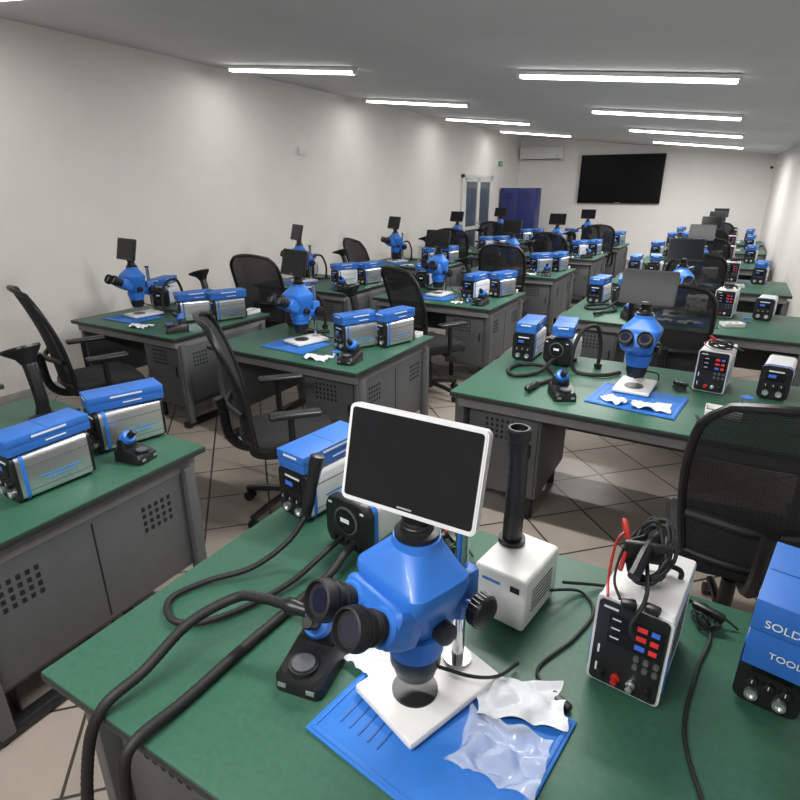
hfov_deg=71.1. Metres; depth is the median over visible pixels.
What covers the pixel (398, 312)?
product box
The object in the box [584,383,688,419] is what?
mat
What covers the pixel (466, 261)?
fume extraction arm
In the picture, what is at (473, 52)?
ceiling
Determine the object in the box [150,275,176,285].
product box
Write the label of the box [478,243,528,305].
office chair
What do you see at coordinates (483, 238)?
product box
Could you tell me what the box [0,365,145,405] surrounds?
baseboard
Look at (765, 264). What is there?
product box
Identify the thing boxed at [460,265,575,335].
workbench
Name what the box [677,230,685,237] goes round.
station
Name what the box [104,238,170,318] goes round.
microscope
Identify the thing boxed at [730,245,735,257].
supplies
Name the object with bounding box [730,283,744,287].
tray
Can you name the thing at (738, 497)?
office chair
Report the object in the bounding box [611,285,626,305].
station
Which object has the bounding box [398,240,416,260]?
air hose
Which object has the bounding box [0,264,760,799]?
floor
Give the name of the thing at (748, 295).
workbench
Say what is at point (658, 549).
power cable
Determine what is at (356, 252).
office chair
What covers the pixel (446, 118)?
lamp
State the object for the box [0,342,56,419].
fume extraction arm
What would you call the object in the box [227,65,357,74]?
lamp
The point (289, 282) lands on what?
mat
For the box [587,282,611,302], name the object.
station
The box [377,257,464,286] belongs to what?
workbench
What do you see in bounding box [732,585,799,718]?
station
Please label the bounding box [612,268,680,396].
microscope
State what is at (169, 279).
air hose
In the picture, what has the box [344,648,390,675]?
cleaning cloth
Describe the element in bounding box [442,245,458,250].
product box
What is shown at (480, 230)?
fume extraction arm
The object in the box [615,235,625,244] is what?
station
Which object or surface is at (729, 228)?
office chair
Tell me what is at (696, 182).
wall
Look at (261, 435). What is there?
office chair
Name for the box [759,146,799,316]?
wall
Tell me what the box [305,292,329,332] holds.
air hose
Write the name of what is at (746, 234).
station
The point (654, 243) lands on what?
product box
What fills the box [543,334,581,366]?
station
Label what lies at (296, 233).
microscope
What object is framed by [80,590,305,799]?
cable
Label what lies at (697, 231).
microscope
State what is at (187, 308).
station
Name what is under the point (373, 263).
product box
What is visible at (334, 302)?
workbench
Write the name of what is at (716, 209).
microscope
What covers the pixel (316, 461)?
air hose
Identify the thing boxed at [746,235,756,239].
product box
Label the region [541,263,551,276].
iron stand
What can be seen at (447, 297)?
mat
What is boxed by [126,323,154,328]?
cleaning cloth
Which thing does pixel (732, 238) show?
supplies
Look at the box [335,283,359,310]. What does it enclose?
fume extraction arm
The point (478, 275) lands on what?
product box
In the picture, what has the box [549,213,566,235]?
microscope
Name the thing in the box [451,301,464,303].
cleaning cloth
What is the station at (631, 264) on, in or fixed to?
on the workbench at (748, 295)
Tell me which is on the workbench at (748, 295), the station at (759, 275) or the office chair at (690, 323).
the station at (759, 275)
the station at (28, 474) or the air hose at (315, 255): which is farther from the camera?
the air hose at (315, 255)
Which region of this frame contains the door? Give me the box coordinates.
[460,174,492,246]
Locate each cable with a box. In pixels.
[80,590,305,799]
[439,527,473,556]
[536,588,594,712]
[562,580,711,799]
[606,516,677,640]
[672,380,693,390]
[690,600,738,630]
[704,335,743,351]
[724,283,738,288]
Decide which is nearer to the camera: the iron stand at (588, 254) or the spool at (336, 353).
the spool at (336, 353)
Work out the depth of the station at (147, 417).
2.38 m
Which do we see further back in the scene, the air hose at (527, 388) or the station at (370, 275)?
the station at (370, 275)
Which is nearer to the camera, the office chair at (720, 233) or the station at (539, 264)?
the station at (539, 264)
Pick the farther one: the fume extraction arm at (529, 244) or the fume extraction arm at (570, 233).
the fume extraction arm at (570, 233)
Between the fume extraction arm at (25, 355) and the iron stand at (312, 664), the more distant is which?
the fume extraction arm at (25, 355)
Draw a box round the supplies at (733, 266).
[725,259,740,282]
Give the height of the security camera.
0.164 m
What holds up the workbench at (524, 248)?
on the floor
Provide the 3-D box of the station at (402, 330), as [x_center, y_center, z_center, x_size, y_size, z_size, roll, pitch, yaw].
[-0.050,-0.492,4.004,0.297,0.182,0.142,-18,27,-39]
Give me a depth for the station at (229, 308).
4.71 m
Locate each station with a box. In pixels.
[0,430,95,502]
[83,398,166,452]
[153,285,177,306]
[175,299,209,321]
[208,297,246,321]
[278,455,345,520]
[285,311,310,325]
[306,261,317,275]
[326,490,401,552]
[331,269,357,285]
[334,321,377,350]
[358,267,381,284]
[376,317,414,346]
[414,270,432,286]
[421,252,434,261]
[442,250,458,263]
[462,278,489,298]
[479,240,493,250]
[489,277,516,297]
[494,239,507,242]
[512,326,546,360]
[518,232,532,240]
[529,258,552,271]
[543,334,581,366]
[552,256,568,271]
[566,233,575,241]
[571,244,588,254]
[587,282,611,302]
[589,243,601,255]
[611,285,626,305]
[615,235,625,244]
[628,259,643,268]
[644,261,663,270]
[650,245,663,255]
[666,236,676,245]
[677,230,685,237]
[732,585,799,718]
[743,250,758,262]
[744,232,754,240]
[744,239,755,249]
[750,267,769,283]
[752,294,778,320]
[756,354,797,400]
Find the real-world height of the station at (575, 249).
0.182 m
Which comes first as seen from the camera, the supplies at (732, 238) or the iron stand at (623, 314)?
the iron stand at (623, 314)
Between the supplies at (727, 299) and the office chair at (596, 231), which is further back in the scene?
the office chair at (596, 231)
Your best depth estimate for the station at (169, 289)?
5.26 m
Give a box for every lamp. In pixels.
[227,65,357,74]
[365,98,469,107]
[445,117,531,125]
[500,130,572,137]
[517,70,742,83]
[590,108,743,120]
[628,127,744,138]
[652,140,744,148]
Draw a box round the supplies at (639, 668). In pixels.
[586,554,696,706]
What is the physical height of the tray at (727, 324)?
0.032 m
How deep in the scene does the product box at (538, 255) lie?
7.37 m
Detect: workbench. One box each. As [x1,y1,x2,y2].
[0,397,206,748]
[41,507,799,799]
[71,302,269,427]
[207,319,433,438]
[283,274,385,321]
[372,284,525,374]
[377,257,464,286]
[450,349,799,517]
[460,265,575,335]
[468,246,478,267]
[475,240,528,252]
[524,251,607,299]
[557,298,799,386]
[567,241,628,278]
[608,273,791,315]
[642,256,770,280]
[662,245,765,260]
[736,240,762,248]
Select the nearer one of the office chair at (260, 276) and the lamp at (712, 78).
the lamp at (712, 78)
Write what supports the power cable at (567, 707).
on the workbench at (243, 737)
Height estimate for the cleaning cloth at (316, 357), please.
0.030 m
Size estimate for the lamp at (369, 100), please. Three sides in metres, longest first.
1.620 x 0.075 x 0.055 m
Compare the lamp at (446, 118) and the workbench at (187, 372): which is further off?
the lamp at (446, 118)
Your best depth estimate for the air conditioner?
14.27 m
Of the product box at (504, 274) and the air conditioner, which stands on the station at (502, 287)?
the product box at (504, 274)
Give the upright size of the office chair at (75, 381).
1.208 m
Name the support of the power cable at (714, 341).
on the supplies at (714, 366)
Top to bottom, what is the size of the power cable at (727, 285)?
0.044 m
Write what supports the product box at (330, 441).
on the station at (292, 484)
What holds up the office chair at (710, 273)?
on the floor
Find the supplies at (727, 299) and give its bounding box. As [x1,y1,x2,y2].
[715,284,740,317]
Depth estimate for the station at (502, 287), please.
5.72 m
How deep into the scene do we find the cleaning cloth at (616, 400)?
2.92 m
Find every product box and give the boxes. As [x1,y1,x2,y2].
[0,408,89,458]
[79,377,163,413]
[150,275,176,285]
[173,288,211,301]
[206,287,245,299]
[277,420,348,475]
[330,262,358,269]
[333,309,375,325]
[357,260,381,268]
[374,305,414,322]
[415,262,424,269]
[422,247,442,251]
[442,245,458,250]
[464,271,488,280]
[479,236,494,240]
[489,270,517,279]
[495,235,509,239]
[516,314,546,333]
[521,228,533,231]
[530,252,553,258]
[534,228,544,231]
[552,251,568,257]
[552,316,578,336]
[565,228,578,231]
[571,240,590,244]
[590,239,602,243]
[590,274,612,284]
[615,231,626,234]
[618,274,622,285]
[630,253,643,260]
[650,253,661,260]
[651,241,665,245]
[667,232,677,235]
[742,542,799,685]
[746,229,755,232]
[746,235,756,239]
[746,245,759,250]
[754,260,770,268]
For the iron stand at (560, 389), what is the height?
0.157 m
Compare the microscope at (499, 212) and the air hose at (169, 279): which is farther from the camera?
the microscope at (499, 212)
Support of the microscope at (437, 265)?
on the mat at (447, 297)
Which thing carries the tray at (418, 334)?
on the workbench at (396, 376)
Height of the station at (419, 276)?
0.194 m
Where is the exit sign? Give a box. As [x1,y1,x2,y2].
[497,160,502,166]
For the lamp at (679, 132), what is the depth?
8.47 m
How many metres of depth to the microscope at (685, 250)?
4.64 m
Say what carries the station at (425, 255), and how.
on the workbench at (456, 279)
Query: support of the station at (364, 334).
on the workbench at (396, 376)
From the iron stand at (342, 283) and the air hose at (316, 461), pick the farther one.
the iron stand at (342, 283)
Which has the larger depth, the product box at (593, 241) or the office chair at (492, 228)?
the office chair at (492, 228)
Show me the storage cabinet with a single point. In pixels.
(523, 204)
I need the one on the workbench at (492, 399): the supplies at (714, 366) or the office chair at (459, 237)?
the supplies at (714, 366)
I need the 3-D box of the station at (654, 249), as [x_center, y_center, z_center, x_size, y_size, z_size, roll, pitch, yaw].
[4.152,-2.402,9.049,0.142,0.182,0.297,15,25,34]
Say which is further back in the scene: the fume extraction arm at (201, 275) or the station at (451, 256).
the station at (451, 256)
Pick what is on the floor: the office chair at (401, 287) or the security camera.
the office chair at (401, 287)
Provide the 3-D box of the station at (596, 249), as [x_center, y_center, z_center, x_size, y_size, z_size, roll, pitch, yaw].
[3.258,-2.520,9.360,0.142,0.182,0.297,14,25,33]
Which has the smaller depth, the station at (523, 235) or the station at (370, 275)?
the station at (370, 275)
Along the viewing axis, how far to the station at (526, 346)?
3.61 m
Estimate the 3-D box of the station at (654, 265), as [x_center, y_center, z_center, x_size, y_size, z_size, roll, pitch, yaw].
[3.232,-1.681,7.127,0.177,0.194,0.233,16,26,36]
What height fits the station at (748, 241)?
0.182 m
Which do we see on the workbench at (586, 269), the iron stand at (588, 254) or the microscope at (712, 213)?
the iron stand at (588, 254)
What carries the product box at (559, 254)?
on the station at (559, 264)
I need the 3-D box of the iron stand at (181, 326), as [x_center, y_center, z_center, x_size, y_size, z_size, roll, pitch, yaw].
[-1.742,-0.610,4.350,0.172,0.157,0.120,-11,23,-26]
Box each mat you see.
[102,314,164,323]
[260,336,331,354]
[283,280,319,284]
[305,672,576,799]
[381,261,409,264]
[422,292,457,300]
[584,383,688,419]
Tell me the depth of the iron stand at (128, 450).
2.28 m
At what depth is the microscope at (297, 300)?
3.86 m
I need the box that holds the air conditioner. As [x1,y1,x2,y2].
[520,146,564,160]
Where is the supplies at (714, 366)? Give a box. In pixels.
[692,339,737,393]
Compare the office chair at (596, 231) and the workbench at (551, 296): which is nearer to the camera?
the workbench at (551, 296)
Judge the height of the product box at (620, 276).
0.063 m
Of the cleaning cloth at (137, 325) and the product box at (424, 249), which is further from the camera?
the product box at (424, 249)
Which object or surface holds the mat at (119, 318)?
on the workbench at (187, 372)
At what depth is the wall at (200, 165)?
5.98 m
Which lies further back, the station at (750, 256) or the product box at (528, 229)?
the product box at (528, 229)
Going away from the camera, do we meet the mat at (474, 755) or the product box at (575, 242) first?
the mat at (474, 755)
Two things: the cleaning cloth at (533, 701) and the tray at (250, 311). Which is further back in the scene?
the tray at (250, 311)
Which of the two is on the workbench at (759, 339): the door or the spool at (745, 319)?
the spool at (745, 319)
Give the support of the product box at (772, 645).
on the station at (766, 690)
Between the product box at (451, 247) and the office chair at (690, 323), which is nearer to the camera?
the office chair at (690, 323)
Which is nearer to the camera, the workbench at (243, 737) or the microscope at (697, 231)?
the workbench at (243, 737)
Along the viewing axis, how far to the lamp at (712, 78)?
4.15 m
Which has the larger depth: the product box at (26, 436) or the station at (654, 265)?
the station at (654, 265)
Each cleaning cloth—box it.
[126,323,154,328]
[301,353,333,361]
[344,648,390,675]
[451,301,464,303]
[477,677,568,731]
[598,394,630,404]
[631,400,671,413]
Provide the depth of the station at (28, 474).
2.03 m
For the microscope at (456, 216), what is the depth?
10.00 m
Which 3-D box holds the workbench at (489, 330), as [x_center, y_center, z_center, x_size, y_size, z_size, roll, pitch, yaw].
[0.535,-0.756,6.020,1.290,0.750,1.050,12,24,28]
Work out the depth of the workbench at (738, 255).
9.67 m
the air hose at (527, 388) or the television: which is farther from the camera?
the television
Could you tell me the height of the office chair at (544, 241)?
1.208 m
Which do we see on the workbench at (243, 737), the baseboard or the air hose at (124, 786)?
the air hose at (124, 786)
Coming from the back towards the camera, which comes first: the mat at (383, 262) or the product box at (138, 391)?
the mat at (383, 262)
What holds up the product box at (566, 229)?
on the station at (567, 236)
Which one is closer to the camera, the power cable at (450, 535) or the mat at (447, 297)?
the power cable at (450, 535)
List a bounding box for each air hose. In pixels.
[117,541,356,799]
[161,278,182,311]
[163,453,343,625]
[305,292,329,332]
[307,254,329,279]
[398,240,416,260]
[424,272,446,290]
[506,358,557,391]
[570,324,620,376]
[584,300,620,315]
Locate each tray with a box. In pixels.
[247,308,260,314]
[415,331,422,337]
[704,403,721,414]
[719,321,745,327]
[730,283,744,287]
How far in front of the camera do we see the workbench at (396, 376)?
3.88 m
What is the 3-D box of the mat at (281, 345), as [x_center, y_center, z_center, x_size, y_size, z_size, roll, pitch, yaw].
[-0.736,-0.392,3.985,0.396,0.008,0.324,13,24,30]
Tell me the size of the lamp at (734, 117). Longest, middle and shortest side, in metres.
1.620 x 0.075 x 0.055 m
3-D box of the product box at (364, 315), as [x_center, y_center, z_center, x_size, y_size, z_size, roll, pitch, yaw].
[-0.302,-0.575,3.871,0.304,0.063,0.129,-15,25,-34]
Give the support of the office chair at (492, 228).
on the floor
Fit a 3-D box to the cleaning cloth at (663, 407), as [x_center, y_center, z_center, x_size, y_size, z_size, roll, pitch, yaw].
[1.270,0.022,2.830,0.190,0.030,0.119,10,23,25]
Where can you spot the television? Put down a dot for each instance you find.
(613, 178)
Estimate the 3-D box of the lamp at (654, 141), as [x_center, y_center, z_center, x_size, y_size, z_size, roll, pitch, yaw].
[5.719,-4.920,10.781,1.620,0.055,0.075,17,26,25]
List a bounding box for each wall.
[0,18,520,396]
[518,137,777,259]
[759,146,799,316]
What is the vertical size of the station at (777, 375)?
0.182 m
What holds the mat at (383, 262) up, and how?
on the workbench at (456, 279)
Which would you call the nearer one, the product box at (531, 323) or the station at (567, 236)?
the product box at (531, 323)
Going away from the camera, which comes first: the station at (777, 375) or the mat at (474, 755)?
the mat at (474, 755)
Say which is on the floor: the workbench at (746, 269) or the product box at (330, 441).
the workbench at (746, 269)
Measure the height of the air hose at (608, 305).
0.073 m
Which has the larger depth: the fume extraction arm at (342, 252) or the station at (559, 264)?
the station at (559, 264)
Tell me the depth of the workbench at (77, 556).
2.09 m
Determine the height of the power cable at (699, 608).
0.044 m
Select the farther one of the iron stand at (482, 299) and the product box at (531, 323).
the iron stand at (482, 299)
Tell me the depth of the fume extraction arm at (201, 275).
5.03 m
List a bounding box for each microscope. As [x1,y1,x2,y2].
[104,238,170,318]
[267,248,333,346]
[280,224,322,281]
[304,402,518,749]
[381,216,411,262]
[421,229,456,296]
[450,211,463,229]
[494,208,506,222]
[501,219,522,246]
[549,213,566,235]
[581,209,595,231]
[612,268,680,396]
[667,238,705,283]
[688,224,716,252]
[701,216,722,228]
[709,211,726,221]
[714,208,729,216]
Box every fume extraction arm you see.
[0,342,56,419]
[188,269,208,288]
[332,248,347,262]
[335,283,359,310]
[455,255,472,272]
[474,227,484,235]
[521,240,534,265]
[563,230,573,250]
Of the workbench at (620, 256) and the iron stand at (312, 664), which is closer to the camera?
the iron stand at (312, 664)
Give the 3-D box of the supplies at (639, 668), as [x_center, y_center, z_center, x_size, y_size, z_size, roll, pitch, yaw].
[0.555,0.495,1.283,0.160,0.262,0.278,14,25,33]
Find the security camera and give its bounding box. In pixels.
[770,160,780,168]
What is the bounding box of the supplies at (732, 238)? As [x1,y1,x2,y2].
[729,234,737,243]
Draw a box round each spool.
[332,350,340,357]
[740,395,753,402]
[742,317,750,322]
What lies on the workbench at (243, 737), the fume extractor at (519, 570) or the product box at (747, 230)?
the fume extractor at (519, 570)
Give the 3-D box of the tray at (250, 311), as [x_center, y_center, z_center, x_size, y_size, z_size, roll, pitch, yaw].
[-1.340,-0.792,5.003,0.100,0.032,0.160,12,24,28]
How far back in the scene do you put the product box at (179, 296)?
4.61 m
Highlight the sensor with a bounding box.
[298,146,306,154]
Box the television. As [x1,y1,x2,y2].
[577,153,666,203]
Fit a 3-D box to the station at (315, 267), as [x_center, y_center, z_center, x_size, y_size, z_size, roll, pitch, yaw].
[-1.152,-1.674,7.108,0.177,0.194,0.233,3,21,8]
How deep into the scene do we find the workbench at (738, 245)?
11.14 m
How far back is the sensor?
7.53 m
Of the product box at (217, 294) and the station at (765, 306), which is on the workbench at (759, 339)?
the station at (765, 306)
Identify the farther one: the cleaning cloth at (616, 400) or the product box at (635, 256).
the product box at (635, 256)
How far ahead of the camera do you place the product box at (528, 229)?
11.71 m
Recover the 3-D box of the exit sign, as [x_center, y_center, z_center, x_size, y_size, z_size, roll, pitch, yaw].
[2.427,-5.743,13.613,0.034,0.140,0.300,12,24,28]
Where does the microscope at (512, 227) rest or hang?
on the mat
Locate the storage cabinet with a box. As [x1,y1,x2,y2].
[499,188,541,237]
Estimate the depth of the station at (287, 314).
4.48 m
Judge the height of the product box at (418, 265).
0.063 m
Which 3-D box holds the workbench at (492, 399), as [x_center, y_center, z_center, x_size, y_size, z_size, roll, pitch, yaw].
[1.333,0.303,3.224,1.840,0.750,1.050,12,24,28]
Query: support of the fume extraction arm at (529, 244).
on the workbench at (551, 296)
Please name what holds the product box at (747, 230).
on the station at (746, 234)
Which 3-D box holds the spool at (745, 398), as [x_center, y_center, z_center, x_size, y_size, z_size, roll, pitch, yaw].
[1.793,0.004,2.895,0.060,0.040,0.060,12,24,28]
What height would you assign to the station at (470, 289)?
0.182 m
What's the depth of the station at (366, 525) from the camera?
1.69 m
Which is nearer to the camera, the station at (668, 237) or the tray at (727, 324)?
the tray at (727, 324)
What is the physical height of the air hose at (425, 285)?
0.295 m
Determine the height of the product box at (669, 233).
0.063 m
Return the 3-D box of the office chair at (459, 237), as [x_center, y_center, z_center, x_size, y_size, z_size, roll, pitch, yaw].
[0.879,-2.281,9.396,0.695,1.208,0.760,5,21,14]
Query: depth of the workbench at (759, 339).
4.74 m
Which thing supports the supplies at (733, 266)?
on the workbench at (748, 295)
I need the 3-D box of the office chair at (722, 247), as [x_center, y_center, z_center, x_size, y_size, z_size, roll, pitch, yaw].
[4.164,-1.650,7.729,0.695,1.208,0.760,12,24,28]
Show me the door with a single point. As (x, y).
(476, 194)
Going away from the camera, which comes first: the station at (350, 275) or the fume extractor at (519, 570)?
the fume extractor at (519, 570)
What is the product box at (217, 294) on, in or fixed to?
on the station at (229, 308)
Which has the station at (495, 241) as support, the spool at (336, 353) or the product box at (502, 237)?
the product box at (502, 237)
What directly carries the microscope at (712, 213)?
on the mat
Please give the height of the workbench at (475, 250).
0.750 m
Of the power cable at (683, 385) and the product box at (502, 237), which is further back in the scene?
the product box at (502, 237)
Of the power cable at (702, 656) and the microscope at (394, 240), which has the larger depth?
the microscope at (394, 240)
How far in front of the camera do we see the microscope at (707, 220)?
8.19 m
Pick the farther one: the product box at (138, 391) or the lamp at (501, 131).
the lamp at (501, 131)
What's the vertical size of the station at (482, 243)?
0.182 m
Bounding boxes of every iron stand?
[113,429,156,465]
[164,312,188,333]
[276,614,348,701]
[334,276,347,290]
[337,339,362,365]
[472,288,488,306]
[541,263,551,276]
[547,369,576,401]
[580,248,592,258]
[620,303,628,320]
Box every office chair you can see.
[6,285,145,395]
[192,310,332,527]
[229,254,285,327]
[343,237,381,276]
[381,265,466,401]
[438,228,474,269]
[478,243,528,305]
[479,221,506,235]
[531,232,575,307]
[581,224,615,266]
[627,283,717,371]
[665,253,727,294]
[665,403,799,606]
[705,237,730,260]
[715,229,728,241]
[721,222,734,234]
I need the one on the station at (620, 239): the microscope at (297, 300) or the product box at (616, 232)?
the product box at (616, 232)
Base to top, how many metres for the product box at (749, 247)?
0.063 m
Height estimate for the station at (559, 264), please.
0.182 m
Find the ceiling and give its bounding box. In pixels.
[0,0,799,154]
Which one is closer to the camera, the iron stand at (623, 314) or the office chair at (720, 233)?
the iron stand at (623, 314)
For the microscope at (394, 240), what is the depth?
8.27 m
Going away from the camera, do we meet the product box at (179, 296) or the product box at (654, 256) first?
the product box at (179, 296)
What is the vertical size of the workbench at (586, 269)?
0.750 m
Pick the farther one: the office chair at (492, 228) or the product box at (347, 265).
the office chair at (492, 228)
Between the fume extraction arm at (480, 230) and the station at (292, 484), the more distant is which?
the fume extraction arm at (480, 230)
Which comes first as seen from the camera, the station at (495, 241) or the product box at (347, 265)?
the product box at (347, 265)
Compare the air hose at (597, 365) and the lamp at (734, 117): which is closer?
the air hose at (597, 365)
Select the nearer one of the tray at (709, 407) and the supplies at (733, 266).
the tray at (709, 407)
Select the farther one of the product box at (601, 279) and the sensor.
the sensor
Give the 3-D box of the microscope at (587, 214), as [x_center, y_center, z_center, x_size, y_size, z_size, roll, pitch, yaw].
[3.685,-3.414,11.036,0.275,0.649,0.446,6,22,15]
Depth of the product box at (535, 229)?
11.80 m
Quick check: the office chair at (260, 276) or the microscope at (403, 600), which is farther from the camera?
the office chair at (260, 276)
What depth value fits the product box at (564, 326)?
3.43 m
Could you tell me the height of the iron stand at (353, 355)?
0.157 m

